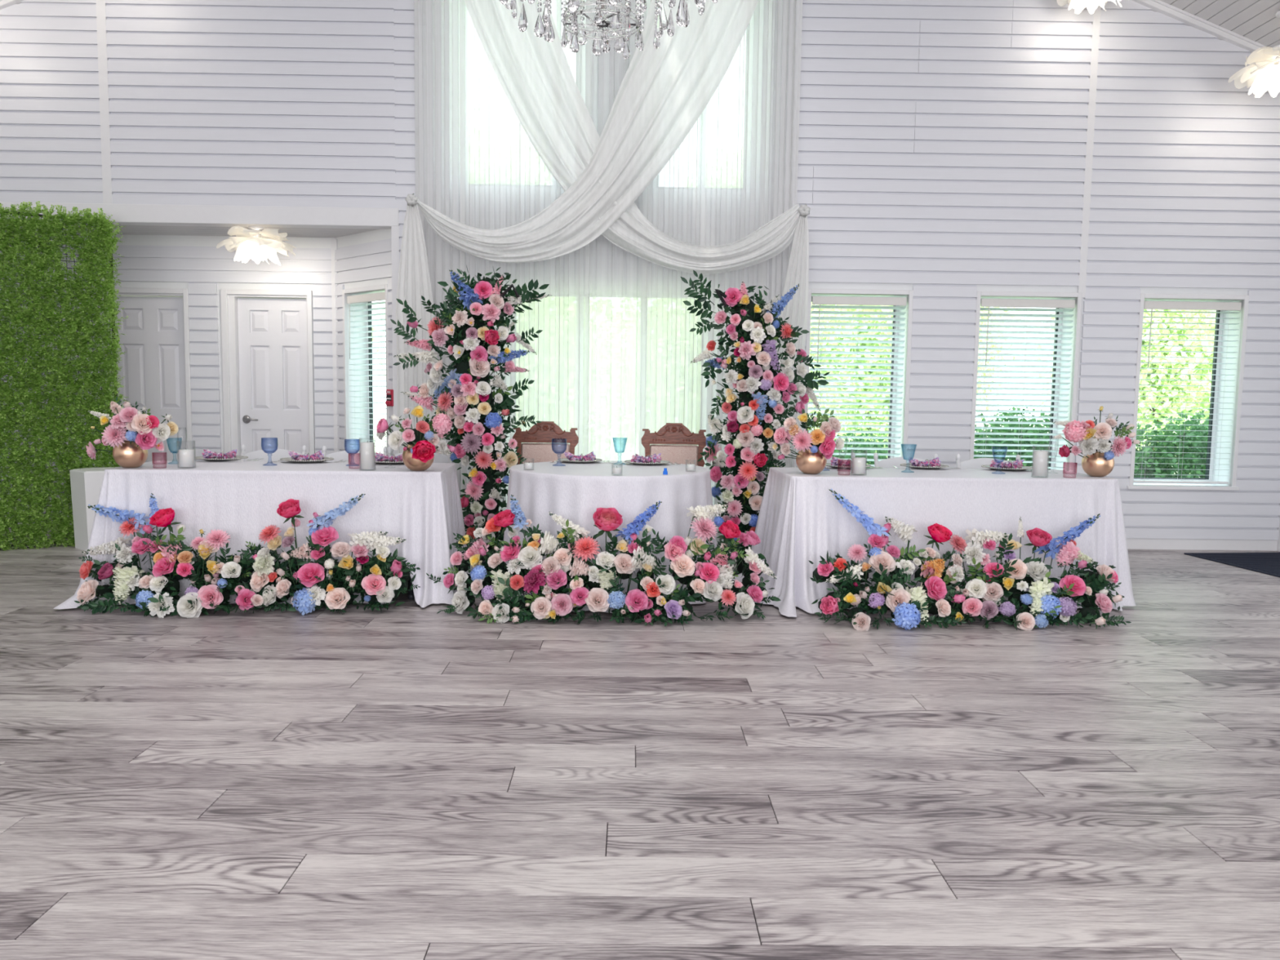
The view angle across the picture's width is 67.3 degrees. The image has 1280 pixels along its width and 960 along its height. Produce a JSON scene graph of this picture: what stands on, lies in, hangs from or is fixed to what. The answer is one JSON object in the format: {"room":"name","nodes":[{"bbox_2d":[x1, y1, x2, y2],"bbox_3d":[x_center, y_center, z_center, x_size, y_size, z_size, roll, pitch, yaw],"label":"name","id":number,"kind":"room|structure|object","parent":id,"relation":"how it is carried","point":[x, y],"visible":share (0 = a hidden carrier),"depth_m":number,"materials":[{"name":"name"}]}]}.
{"room":"event space","nodes":[
{"label":"event space","id":0,"kind":"room"},
{"bbox_2d":[0,232,335,524],"bbox_3d":[-4.646,-0.913,8.421,4.070,2.620,0.172,1,5,-1],"label":"wall","id":1,"kind":"structure","parent":0,"point":[194,263],"depth_m":8.29,"materials":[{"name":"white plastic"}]},
{"bbox_2d":[96,287,193,466],"bbox_3d":[-4.299,-0.630,8.424,0.782,2.065,0.124,1,5,-1],"label":"door","id":2,"kind":"structure","parent":1,"relation":"in","point":[155,364],"depth_m":8.40,"materials":[{"name":"white paint"}]},
{"bbox_2d":[220,288,315,461],"bbox_3d":[-3.238,-0.617,8.435,0.785,2.065,0.124,1,5,-1],"label":"door","id":3,"kind":"structure","parent":1,"relation":"in","point":[267,335],"depth_m":8.41,"materials":[{"name":"white paint"}]},
{"bbox_2d":[330,239,340,452],"bbox_3d":[-2.642,-0.822,8.370,0.050,2.500,0.030,1,5,-1],"label":"trim","id":4,"kind":"structure","parent":1,"relation":"attached to","point":[333,242],"depth_m":8.32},
{"bbox_2d":[2,223,376,237],"bbox_3d":[-4.262,-2.125,8.015,4.800,0.083,0.870,1,5,-1],"label":"ceiling","id":5,"kind":"structure","parent":0,"point":[128,229],"depth_m":8.00,"materials":[{"name":"paint"}]},
{"bbox_2d":[216,225,296,265],"bbox_3d":[-3.078,-1.892,7.759,0.531,0.301,0.548,5,7,39],"label":"ceiling light","id":6,"kind":"object","parent":5,"relation":"attached to","point":[247,244],"visible":0.99,"depth_m":7.65,"materials":[{"name":"white fabric"}]},
{"bbox_2d":[334,228,393,455],"bbox_3d":[-2.216,-0.855,8.139,0.944,2.620,0.262,6,7,43],"label":"wall","id":7,"kind":"structure","parent":0,"point":[364,259],"depth_m":8.21,"materials":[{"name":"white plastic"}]},
{"bbox_2d":[342,284,391,453],"bbox_3d":[-2.220,-0.824,8.119,0.728,1.571,0.260,6,7,43],"label":"window","id":8,"kind":"structure","parent":7,"relation":"in","point":[344,291],"depth_m":8.24,"materials":[{"name":"white wood"}]},
{"bbox_2d":[346,292,386,453],"bbox_3d":[-2.267,-0.818,8.069,0.604,1.467,0.076,6,7,43],"label":"window blind","id":9,"kind":"object","parent":8,"relation":"attached to","point":[378,296],"visible":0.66,"depth_m":8.06,"materials":[{"name":"white"}]},
{"bbox_2d":[385,389,393,406],"bbox_3d":[-2.007,-0.662,7.746,0.093,0.135,0.062,6,7,43],"label":"fire alarm","id":10,"kind":"object","parent":7,"relation":"attached to","point":[389,393],"visible":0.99,"depth_m":7.72,"materials":[{"name":"red"}]},
{"bbox_2d":[0,524,1279,959],"bbox_3d":[-0.042,1.114,1.556,15.105,0.060,14.900,1,5,-1],"label":"floor","id":11,"kind":"structure","parent":0,"point":[408,780],"depth_m":3.01,"materials":[{"name":"grey wood"}]},
{"bbox_2d":[0,200,129,551],"bbox_3d":[-4.758,-0.742,7.282,1.374,2.480,0.480,-3,6,-34],"label":"boxwood hedge","id":12,"kind":"object","parent":11,"relation":"on","point":[104,240],"visible":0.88,"depth_m":7.17,"materials":[{"name":"green plant"}]},
{"bbox_2d":[69,466,120,551],"bbox_3d":[-4.013,0.212,7.310,0.533,0.596,0.516,0,5,-9],"label":"plinth","id":13,"kind":"object","parent":11,"relation":"on","point":[86,483],"visible":0.41,"depth_m":7.09,"materials":[{"name":"white paint"}]},
{"bbox_2d":[74,493,277,617],"bbox_3d":[-2.531,0.419,5.224,1.118,0.678,0.402,1,5,-1],"label":"flower arrangement","id":14,"kind":"object","parent":11,"relation":"on","point":[215,581],"visible":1,"depth_m":5.20,"materials":[{"name":"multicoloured plant"}]},
{"bbox_2d":[240,444,306,462],"bbox_3d":[-2.553,0.186,6.574,0.452,0.834,0.449,1,5,-2],"label":"folding chair","id":15,"kind":"object","parent":11,"relation":"on","point":[268,454],"visible":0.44,"depth_m":6.73,"materials":[{"name":"white plastic"}]},
{"bbox_2d":[235,493,421,615],"bbox_3d":[-1.728,0.406,5.305,1.030,0.666,0.347,1,5,-1],"label":"flower arrangement","id":16,"kind":"object","parent":11,"relation":"on","point":[309,587],"visible":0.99,"depth_m":5.26,"materials":[{"name":"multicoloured plant"}]},
{"bbox_2d":[321,445,386,462],"bbox_3d":[-1.986,0.193,6.580,0.452,0.834,0.449,0,5,-3],"label":"folding chair","id":17,"kind":"object","parent":11,"relation":"on","point":[339,455],"visible":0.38,"depth_m":6.73,"materials":[{"name":"white plastic"}]},
{"bbox_2d":[408,577,414,599],"bbox_3d":[-2.092,0.296,5.799,1.835,0.751,0.656,0,5,-4],"label":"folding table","id":18,"kind":"object","parent":11,"relation":"on","point":[411,593],"visible":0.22,"depth_m":5.62,"materials":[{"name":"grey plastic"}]},
{"bbox_2d":[53,460,471,610],"bbox_3d":[-2.122,0.292,5.730,2.217,0.743,1.128,1,5,-2],"label":"tablecloth","id":19,"kind":"object","parent":18,"relation":"on","point":[241,499],"visible":0.5,"depth_m":5.44,"materials":[{"name":"fabric"}]},
{"bbox_2d":[112,440,147,467],"bbox_3d":[-2.907,-0.153,5.486,0.180,0.164,0.180,6,7,44],"label":"vase","id":20,"kind":"object","parent":19,"relation":"on","point":[127,455],"visible":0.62,"depth_m":5.42,"materials":[{"name":"gold metal"}]},
{"bbox_2d":[85,395,178,459],"bbox_3d":[-2.905,-0.289,5.423,0.520,0.366,0.223,1,5,2],"label":"bouquet","id":21,"kind":"object","parent":20,"relation":"in","point":[139,427],"visible":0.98,"depth_m":5.36,"materials":[{"name":"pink plant"}]},
{"bbox_2d":[178,448,194,466],"bbox_3d":[-2.602,-0.147,5.516,0.096,0.155,0.096,1,5,-2],"label":"pillar candle","id":22,"kind":"object","parent":19,"relation":"on","point":[186,456],"visible":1,"depth_m":5.49,"materials":[{"name":"white wax"}]},
{"bbox_2d":[194,455,248,461],"bbox_3d":[-2.668,-0.137,6.132,0.315,0.022,0.314,1,5,-1],"label":"charger plate","id":23,"kind":"object","parent":19,"relation":"on","point":[239,457],"visible":0.77,"depth_m":6.04,"materials":[{"name":"silver metal"}]},
{"bbox_2d":[201,448,237,458],"bbox_3d":[-2.670,-0.162,6.114,0.211,0.072,0.142,0,5,-12],"label":"napkin","id":24,"kind":"object","parent":23,"relation":"on","point":[208,454],"visible":0.98,"depth_m":6.10,"materials":[{"name":"purple fabric"}]},
{"bbox_2d":[280,457,333,462],"bbox_3d":[-2.108,-0.126,6.090,0.325,0.023,0.324,1,5,-1],"label":"charger plate","id":25,"kind":"object","parent":19,"relation":"on","point":[287,459],"visible":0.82,"depth_m":6.00,"materials":[{"name":"silver metal"}]},
{"bbox_2d":[288,450,324,460],"bbox_3d":[-2.108,-0.151,6.073,0.215,0.073,0.141,-1,5,-15],"label":"napkin","id":26,"kind":"object","parent":25,"relation":"on","point":[317,455],"visible":0.96,"depth_m":6.06,"materials":[{"name":"purple fabric"}]},
{"bbox_2d":[360,440,374,469],"bbox_3d":[-1.565,-0.149,5.524,0.092,0.185,0.092,-1,6,-21],"label":"pillar candle","id":27,"kind":"object","parent":19,"relation":"on","point":[367,448],"visible":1,"depth_m":5.49,"materials":[{"name":"white wax"}]},
{"bbox_2d":[374,458,404,464],"bbox_3d":[-1.563,-0.117,6.077,0.325,0.023,0.324,1,5,-1],"label":"charger plate","id":28,"kind":"object","parent":19,"relation":"on","point":[388,462],"visible":0.25,"depth_m":5.95,"materials":[{"name":"silver metal"}]},
{"bbox_2d":[374,452,403,462],"bbox_3d":[-1.567,-0.142,6.060,0.211,0.072,0.142,1,5,-1],"label":"napkin","id":29,"kind":"object","parent":28,"relation":"on","point":[380,456],"visible":0.86,"depth_m":6.04,"materials":[{"name":"purple fabric"}]},
{"bbox_2d":[402,444,434,471],"bbox_3d":[-1.280,-0.137,5.549,0.180,0.164,0.180,-2,6,-32],"label":"vase","id":30,"kind":"object","parent":19,"relation":"on","point":[414,464],"visible":0.54,"depth_m":5.49,"materials":[{"name":"gold metal"}]},
{"bbox_2d":[376,405,456,462],"bbox_3d":[-1.290,-0.264,5.472,0.468,0.323,0.258,1,5,-1],"label":"bouquet","id":31,"kind":"object","parent":30,"relation":"in","point":[427,443],"visible":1,"depth_m":5.42,"materials":[{"name":"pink plant"}]},
{"bbox_2d":[386,446,452,462],"bbox_3d":[-1.532,0.199,6.585,0.452,0.834,0.449,0,5,-4],"label":"folding chair","id":32,"kind":"object","parent":11,"relation":"on","point":[438,458],"visible":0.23,"depth_m":6.74,"materials":[{"name":"white plastic"}]},
{"bbox_2d":[390,265,551,574],"bbox_3d":[-1.106,-0.382,6.288,1.042,2.040,0.424,1,5,-1],"label":"floral column","id":33,"kind":"object","parent":11,"relation":"on","point":[482,304],"visible":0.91,"depth_m":6.19,"materials":[{"name":"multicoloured plant"}]},
{"bbox_2d":[512,421,578,464],"bbox_3d":[-0.689,0.089,6.892,0.484,1.005,0.464,1,5,-2],"label":"carved chair","id":34,"kind":"object","parent":11,"relation":"on","point":[544,431],"visible":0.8,"depth_m":7.05,"materials":[{"name":"brown wood"}]},
{"bbox_2d":[395,0,758,453],"bbox_3d":[-0.377,-1.842,7.268,2.977,4.772,0.139,1,5,1],"label":"scarf","id":35,"kind":"object","parent":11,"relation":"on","point":[663,91],"visible":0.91,"depth_m":7.21,"materials":[{"name":"white fabric"}]},
{"bbox_2d":[426,494,781,626],"bbox_3d":[-0.198,0.441,5.253,1.996,0.699,0.595,1,5,-1],"label":"flower arrangement","id":36,"kind":"object","parent":11,"relation":"on","point":[526,571],"visible":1,"depth_m":5.18,"materials":[{"name":"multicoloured plant"}]},
{"bbox_2d":[463,0,810,467],"bbox_3d":[-0.156,-1.862,7.335,2.906,4.805,0.153,1,5,-1],"label":"scarf","id":37,"kind":"object","parent":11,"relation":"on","point":[535,74],"visible":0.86,"depth_m":7.29,"materials":[{"name":"white fabric"}]},
{"bbox_2d":[640,422,706,466],"bbox_3d":[0.236,0.101,6.902,0.484,1.005,0.464,1,5,3],"label":"carved chair","id":38,"kind":"object","parent":11,"relation":"on","point":[686,451],"visible":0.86,"depth_m":7.06,"materials":[{"name":"brown wood"}]},
{"bbox_2d":[680,270,830,575],"bbox_3d":[0.737,-0.345,6.313,0.982,2.012,0.417,1,5,-1],"label":"floral column","id":39,"kind":"object","parent":11,"relation":"on","point":[760,383],"visible":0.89,"depth_m":6.21,"materials":[{"name":"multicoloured plant"}]},
{"bbox_2d":[791,451,855,467],"bbox_3d":[1.283,0.234,6.615,0.452,0.834,0.449,1,5,-1],"label":"folding chair","id":40,"kind":"object","parent":11,"relation":"on","point":[853,455],"visible":0.17,"depth_m":6.75,"materials":[{"name":"white plastic"}]},
{"bbox_2d":[808,488,969,631],"bbox_3d":[1.381,0.431,5.213,0.921,0.713,0.540,1,5,-1],"label":"flower arrangement","id":41,"kind":"object","parent":11,"relation":"on","point":[911,607],"visible":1,"depth_m":5.22,"materials":[{"name":"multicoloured plant"}]},
{"bbox_2d":[873,453,937,468],"bbox_3d":[1.861,0.241,6.622,0.452,0.834,0.449,1,5,1],"label":"folding chair","id":42,"kind":"object","parent":11,"relation":"on","point":[890,463],"visible":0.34,"depth_m":6.78,"materials":[{"name":"white plastic"}]},
{"bbox_2d":[955,453,1020,469],"bbox_3d":[2.440,0.249,6.628,0.452,0.834,0.449,1,5,1],"label":"folding chair","id":43,"kind":"object","parent":11,"relation":"on","point":[973,464],"visible":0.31,"depth_m":6.79,"materials":[{"name":"white plastic"}]},
{"bbox_2d":[942,513,1131,631],"bbox_3d":[2.137,0.516,5.234,1.049,0.616,0.549,1,5,-1],"label":"flower arrangement","id":44,"kind":"object","parent":11,"relation":"on","point":[1056,601],"visible":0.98,"depth_m":5.24,"materials":[{"name":"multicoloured plant"}]},
{"bbox_2d":[1183,551,1279,577],"bbox_3d":[4.878,0.638,7.165,0.950,0.012,1.150,0,5,-7],"label":"doormat","id":45,"kind":"object","parent":11,"relation":"on","point":[1268,563],"visible":1,"depth_m":7.36,"materials":[{"name":"rubber"}]},
{"bbox_3d":[1.811,0.337,5.935,1.908,0.751,0.656,0,5,-3],"label":"folding table","id":46,"kind":"object","parent":11,"relation":"on","visible":0},
{"bbox_2d":[731,466,1136,617],"bbox_3d":[1.745,0.331,5.872,2.322,0.743,1.217,0,5,-3],"label":"tablecloth","id":47,"kind":"object","parent":46,"relation":"on","point":[800,520],"visible":0.67,"depth_m":5.57,"materials":[{"name":"fabric"}]},
{"bbox_2d":[795,448,826,474],"bbox_3d":[1.015,-0.119,5.692,0.180,0.164,0.180,4,6,35],"label":"vase","id":48,"kind":"object","parent":47,"relation":"on","point":[808,462],"visible":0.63,"depth_m":5.62,"materials":[{"name":"gold metal"}]},
{"bbox_2d":[772,408,844,459],"bbox_3d":[0.990,-0.267,5.622,0.412,0.305,0.233,1,5,-1],"label":"bouquet","id":49,"kind":"object","parent":48,"relation":"in","point":[824,436],"visible":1,"depth_m":5.57,"materials":[{"name":"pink plant"}]},
{"bbox_2d":[825,462,871,469],"bbox_3d":[1.333,-0.089,6.206,0.309,0.022,0.307,1,5,-1],"label":"charger plate","id":50,"kind":"object","parent":47,"relation":"on","point":[828,464],"visible":0.49,"depth_m":6.12,"materials":[{"name":"silver metal"}]},
{"bbox_2d":[831,457,863,466],"bbox_3d":[1.330,-0.115,6.189,0.211,0.072,0.142,1,5,-1],"label":"napkin","id":51,"kind":"object","parent":50,"relation":"on","point":[835,461],"visible":0.7,"depth_m":6.17,"materials":[{"name":"purple fabric"}]},
{"bbox_2d":[851,456,866,474],"bbox_3d":[1.290,-0.106,5.668,0.094,0.150,0.094,3,6,24],"label":"pillar candle","id":52,"kind":"object","parent":47,"relation":"on","point":[858,467],"visible":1,"depth_m":5.64,"materials":[{"name":"white wax"}]},
{"bbox_2d":[899,463,949,469],"bbox_3d":[1.853,-0.088,6.269,0.309,0.022,0.307,1,5,-1],"label":"charger plate","id":53,"kind":"object","parent":47,"relation":"on","point":[908,465],"visible":0.77,"depth_m":6.18,"materials":[{"name":"silver metal"}]},
{"bbox_2d":[908,457,941,466],"bbox_3d":[1.851,-0.114,6.252,0.215,0.073,0.141,1,5,-1],"label":"napkin","id":54,"kind":"object","parent":53,"relation":"on","point":[935,462],"visible":0.95,"depth_m":6.24,"materials":[{"name":"purple fabric"}]},
{"bbox_2d":[981,464,1032,471],"bbox_3d":[2.376,-0.077,6.223,0.318,0.022,0.317,1,5,-1],"label":"charger plate","id":55,"kind":"object","parent":47,"relation":"on","point":[988,466],"visible":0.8,"depth_m":6.13,"materials":[{"name":"silver metal"}]},
{"bbox_2d":[990,458,1023,468],"bbox_3d":[2.373,-0.102,6.205,0.211,0.072,0.142,0,5,-6],"label":"napkin","id":56,"kind":"object","parent":55,"relation":"on","point":[1016,464],"visible":0.94,"depth_m":6.19,"materials":[{"name":"purple fabric"}]},
{"bbox_2d":[1032,450,1048,476],"bbox_3d":[2.363,-0.110,5.676,0.094,0.185,0.094,1,5,6],"label":"pillar candle","id":57,"kind":"object","parent":47,"relation":"on","point":[1040,458],"visible":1,"depth_m":5.65,"materials":[{"name":"white wax"}]},
{"bbox_2d":[1081,451,1114,476],"bbox_3d":[2.754,-0.104,5.783,0.180,0.164,0.180,0,5,-6],"label":"vase","id":58,"kind":"object","parent":47,"relation":"on","point":[1095,465],"visible":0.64,"depth_m":5.72,"materials":[{"name":"gold metal"}]},
{"bbox_2d":[1052,405,1140,460],"bbox_3d":[2.741,-0.279,5.712,0.535,0.321,0.227,0,5,-4],"label":"bouquet","id":59,"kind":"object","parent":58,"relation":"in","point":[1083,432],"visible":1,"depth_m":5.66,"materials":[{"name":"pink plant"}]},
{"bbox_3d":[-0.190,0.303,6.005,1.220,0.751,1.220,1,5,-1],"label":"round table","id":60,"kind":"object","parent":11,"relation":"on","visible":0},
{"bbox_2d":[493,460,716,613],"bbox_3d":[-0.183,0.294,6.003,1.494,0.745,1.482,1,5,-1],"label":"tablecloth","id":61,"kind":"object","parent":60,"relation":"on","point":[573,491],"visible":0.56,"depth_m":5.46,"materials":[{"name":"fabric"}]},
{"bbox_2d":[524,462,533,468],"bbox_3d":[-0.659,-0.094,5.707,0.062,0.068,0.062,0,5,-11],"label":"votive candle","id":62,"kind":"object","parent":61,"relation":"on","point":[526,465],"visible":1,"depth_m":5.68,"materials":[{"name":"white wax"}]},
{"bbox_2d":[558,457,602,462],"bbox_3d":[-0.397,-0.128,6.383,0.292,0.021,0.291,1,5,-1],"label":"charger plate","id":63,"kind":"object","parent":61,"relation":"on","point":[565,460],"visible":0.72,"depth_m":6.29,"materials":[{"name":"silver metal"}]},
{"bbox_2d":[563,451,595,461],"bbox_3d":[-0.399,-0.155,6.367,0.215,0.073,0.141,1,5,5],"label":"napkin","id":64,"kind":"object","parent":63,"relation":"on","point":[590,456],"visible":0.96,"depth_m":6.34,"materials":[{"name":"purple fabric"}]},
{"bbox_2d":[612,466,622,474],"bbox_3d":[-0.130,-0.062,5.424,0.062,0.068,0.062,3,5,20],"label":"votive candle","id":65,"kind":"object","parent":61,"relation":"on","point":[616,470],"visible":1,"depth_m":5.40,"materials":[{"name":"white wax"}]},
{"bbox_2d":[624,459,670,465],"bbox_3d":[0.048,-0.114,6.287,0.299,0.021,0.298,1,5,-1],"label":"charger plate","id":66,"kind":"object","parent":61,"relation":"on","point":[662,462],"visible":0.72,"depth_m":6.20,"materials":[{"name":"silver metal"}]},
{"bbox_2d":[631,453,661,462],"bbox_3d":[0.047,-0.139,6.268,0.211,0.072,0.142,-3,6,-35],"label":"napkin","id":67,"kind":"object","parent":66,"relation":"on","point":[655,458],"visible":0.96,"depth_m":6.26,"materials":[{"name":"purple fabric"}]},
{"bbox_2d":[686,463,695,470],"bbox_3d":[0.304,-0.087,5.771,0.062,0.068,0.062,4,6,28],"label":"votive candle","id":68,"kind":"object","parent":61,"relation":"on","point":[689,466],"visible":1,"depth_m":5.75,"materials":[{"name":"white wax"}]},
{"bbox_2d":[0,0,1279,540],"bbox_3d":[-0.476,-2.292,7.740,11.560,5.600,0.322,1,5,-1],"label":"wall","id":69,"kind":"structure","parent":0,"point":[942,152],"depth_m":7.56,"materials":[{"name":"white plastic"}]},
{"bbox_2d":[0,0,23,9],"bbox_3d":[-3.501,-4.182,7.359,6.516,2.548,0.080,1,5,-1],"label":"trim","id":70,"kind":"structure","parent":69,"relation":"attached to","point":[3,3],"depth_m":7.38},
{"bbox_2d":[95,0,113,204],"bbox_3d":[-4.169,-3.087,7.481,0.070,1.870,0.022,1,5,-1],"label":"trim","id":71,"kind":"structure","parent":69,"relation":"attached to","point":[101,18],"depth_m":7.48,"materials":[{"name":"wood"}]},
{"bbox_2d":[0,201,399,229],"bbox_3d":[-4.080,-2.106,7.630,4.355,0.143,0.144,1,5,-1],"label":"trim","id":72,"kind":"structure","parent":69,"relation":"attached to","point":[162,215],"depth_m":7.57,"materials":[{"name":"wood"}]},
{"bbox_2d":[391,226,399,454],"bbox_3d":[-1.950,-0.759,7.723,0.060,2.510,0.042,1,5,-1],"label":"trim","id":73,"kind":"structure","parent":69,"relation":"attached to","point":[395,238],"depth_m":7.64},
{"bbox_2d":[803,288,913,458],"bbox_3d":[1.747,-0.750,7.882,0.881,1.573,0.320,1,5,-1],"label":"window","id":74,"kind":"structure","parent":69,"relation":"in","point":[910,292],"depth_m":7.72,"materials":[{"name":"white wood"}]},
{"bbox_2d":[808,296,906,466],"bbox_3d":[1.748,-0.739,7.785,0.757,1.469,0.076,1,5,-1],"label":"window blind","id":75,"kind":"object","parent":74,"relation":"attached to","point":[852,302],"visible":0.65,"depth_m":7.77,"materials":[{"name":"white"}]},
{"bbox_2d":[968,291,1082,471],"bbox_3d":[3.103,-0.733,7.897,0.880,1.573,0.320,1,5,-1],"label":"window","id":76,"kind":"structure","parent":69,"relation":"in","point":[1079,295],"depth_m":7.75,"materials":[{"name":"white wood"}]},
{"bbox_2d":[973,298,1075,470],"bbox_3d":[3.104,-0.722,7.799,0.756,1.469,0.076,1,5,-1],"label":"window blind","id":77,"kind":"object","parent":76,"relation":"attached to","point":[1020,304],"visible":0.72,"depth_m":7.79,"materials":[{"name":"white"}]},
{"bbox_2d":[1077,4,1101,297],"bbox_3d":[3.551,-2.666,7.596,0.058,2.420,0.020,1,5,-1],"label":"trim","id":78,"kind":"structure","parent":69,"relation":"attached to","point":[1096,24],"depth_m":7.59,"materials":[{"name":"wood"}]},
{"bbox_2d":[1127,293,1248,490],"bbox_3d":[4.432,-0.716,7.911,0.908,1.573,0.320,1,5,-1],"label":"window","id":79,"kind":"structure","parent":69,"relation":"in","point":[1210,451],"depth_m":7.81,"materials":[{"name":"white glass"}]},
{"bbox_2d":[1133,301,1241,484],"bbox_3d":[4.433,-0.706,7.814,0.784,1.469,0.076,1,5,-1],"label":"window blind","id":80,"kind":"object","parent":79,"relation":"attached to","point":[1186,305],"visible":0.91,"depth_m":7.79,"materials":[{"name":"white"}]},
{"bbox_2d":[1126,537,1277,551],"bbox_3d":[3.223,0.513,7.883,4.030,0.088,0.014,1,5,-1],"label":"baseboard","id":81,"kind":"structure","parent":69,"relation":"attached to","point":[1132,544],"depth_m":7.89,"materials":[{"name":"wood"}]},
{"bbox_2d":[1131,0,1277,58],"bbox_3d":[2.982,-4.101,7.430,6.516,2.548,0.080,1,5,-1],"label":"trim","id":82,"kind":"structure","parent":69,"relation":"attached to","point":[1190,20],"depth_m":7.47,"materials":[{"name":"wood"}]},
{"bbox_2d":[1276,502,1279,551],"bbox_3d":[5.284,-0.463,7.807,0.075,2.100,0.070,1,5,-1],"label":"trim","id":83,"kind":"structure","parent":69,"relation":"attached to","point":[1278,529],"depth_m":7.88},
{"bbox_3d":[-0.234,-4.456,7.281,3.080,0.032,0.032,1,5,-1],"label":"curtain rod","id":84,"kind":"object","parent":69,"relation":"attached to","visible":0},
{"bbox_2d":[413,0,461,498],"bbox_3d":[-1.551,-1.989,7.496,0.402,4.988,0.044,1,5,-1],"label":"sheer curtain","id":85,"kind":"object","parent":84,"relation":"hanging from","point":[436,22],"visible":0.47,"depth_m":7.43,"materials":[{"name":"white fabric"}]},
{"bbox_2d":[459,0,592,542],"bbox_3d":[-0.891,-1.979,7.484,1.011,4.988,0.052,1,5,-1],"label":"sheer curtain","id":86,"kind":"object","parent":84,"relation":"hanging from","point":[504,182],"visible":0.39,"depth_m":7.48,"materials":[{"name":"white fabric"}]},
{"bbox_2d":[588,0,645,461],"bbox_3d":[-0.178,-1.973,7.521,0.494,4.988,0.040,1,5,-1],"label":"sheer curtain","id":87,"kind":"object","parent":84,"relation":"hanging from","point":[615,273],"visible":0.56,"depth_m":7.59,"materials":[{"name":"white fabric"}]},
{"bbox_2d":[639,0,773,546],"bbox_3d":[0.507,-1.961,7.489,0.981,4.988,0.052,1,5,-1],"label":"sheer curtain","id":88,"kind":"object","parent":84,"relation":"hanging from","point":[713,190],"visible":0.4,"depth_m":7.48,"materials":[{"name":"white fabric"}]},
{"bbox_2d":[760,0,802,488],"bbox_3d":[1.096,-1.956,7.526,0.255,4.988,0.040,1,5,-1],"label":"sheer curtain","id":89,"kind":"object","parent":84,"relation":"hanging from","point":[787,19],"visible":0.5,"depth_m":7.45,"materials":[{"name":"white fabric"}]},
{"bbox_2d":[1160,0,1279,47],"bbox_3d":[3.070,-3.527,0.514,6.514,2.538,14.000,1,5,-1],"label":"ceiling","id":90,"kind":"structure","parent":0,"point":[1256,20],"depth_m":7.28,"materials":[{"name":"white wood"}]},
{"bbox_2d":[499,0,555,42],"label":"chandelier","id":91,"kind":"object","parent":90,"relation":"hanging from","point":[543,27],"depth_m":3.13,"materials":[{"name":"clear glass"}]},
{"bbox_2d":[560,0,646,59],"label":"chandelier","id":92,"kind":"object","parent":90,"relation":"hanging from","point":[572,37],"depth_m":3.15,"materials":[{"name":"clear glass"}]},
{"bbox_2d":[1057,0,1121,13],"bbox_3d":[3.384,-3.706,7.101,0.566,0.439,0.548,0,5,-14],"label":"ceiling light","id":93,"kind":"object","parent":90,"relation":"hanging from","point":[1078,5],"visible":1,"depth_m":7.22,"materials":[{"name":"white fabric"}]},
{"bbox_2d":[1228,10,1279,97],"bbox_3d":[4.695,-3.112,7.016,0.595,0.573,0.577,0,5,-8],"label":"ceiling light","id":94,"kind":"object","parent":90,"relation":"hanging from","point":[1263,73],"visible":1,"depth_m":7.04,"materials":[{"name":"white fabric"}]},
{"label":"outside","id":95,"kind":"structure","parent":0,"visible":0},
{"bbox_2d":[373,414,1199,477],"bbox_3d":[4.643,-1.316,34.117,70.000,0.250,51.900,1,5,-1],"label":"ground","id":96,"kind":"structure","parent":95,"point":[379,448],"depth_m":36.23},
{"bbox_2d":[371,304,386,377],"bbox_3d":[-5.427,-2.015,13.302,3.707,4.641,3.798,-3,6,-35],"label":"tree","id":97,"kind":"object","parent":96,"relation":"on","point":[374,334],"visible":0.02,"depth_m":13.97,"materials":[{"name":"green plant"}]},
{"bbox_2d":[823,427,888,468],"bbox_3d":[2.200,0.142,9.477,1.128,1.367,1.130,-1,5,-18],"label":"shrub","id":98,"kind":"object","parent":96,"relation":"on","point":[843,456],"visible":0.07,"depth_m":9.30,"materials":[{"name":"green plant"}]},
{"bbox_2d":[808,302,1001,464],"bbox_3d":[3.260,-1.626,13.431,3.271,4.078,3.351,1,5,1],"label":"tree","id":99,"kind":"object","parent":96,"relation":"on","point":[812,308],"visible":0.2,"depth_m":12.79,"materials":[{"name":"green plant"}]},
{"bbox_2d":[835,304,1022,423],"bbox_3d":[4.947,-2.221,16.935,3.271,4.679,3.351,-4,7,-40],"label":"tree","id":100,"kind":"object","parent":96,"relation":"on","point":[983,311],"visible":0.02,"depth_m":16.30,"materials":[{"name":"green plant"}]},
{"bbox_2d":[973,402,1050,466],"bbox_3d":[3.649,0.055,9.386,1.341,1.621,1.338,4,6,34],"label":"shrub","id":101,"kind":"object","parent":96,"relation":"on","point":[989,436],"visible":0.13,"depth_m":9.12,"materials":[{"name":"green plant"}]},
{"bbox_2d":[1022,407,1165,477],"bbox_3d":[4.438,0.021,9.633,1.378,1.668,1.380,1,5,-1],"label":"shrub","id":102,"kind":"object","parent":96,"relation":"on","point":[1137,473],"visible":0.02,"depth_m":9.25,"materials":[{"name":"green plant"}]},
{"bbox_2d":[1035,307,1216,474],"bbox_3d":[7.847,-1.775,14.473,3.489,4.310,3.574,3,6,27],"label":"tree","id":103,"kind":"object","parent":96,"relation":"on","point":[1142,420],"visible":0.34,"depth_m":13.68,"materials":[{"name":"green plant"}]},
{"bbox_2d":[1134,407,1209,478],"bbox_3d":[5.452,0.073,9.454,1.338,1.621,1.341,-1,6,-23],"label":"shrub","id":104,"kind":"object","parent":96,"relation":"on","point":[1189,444],"visible":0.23,"depth_m":9.24,"materials":[{"name":"green plant"}]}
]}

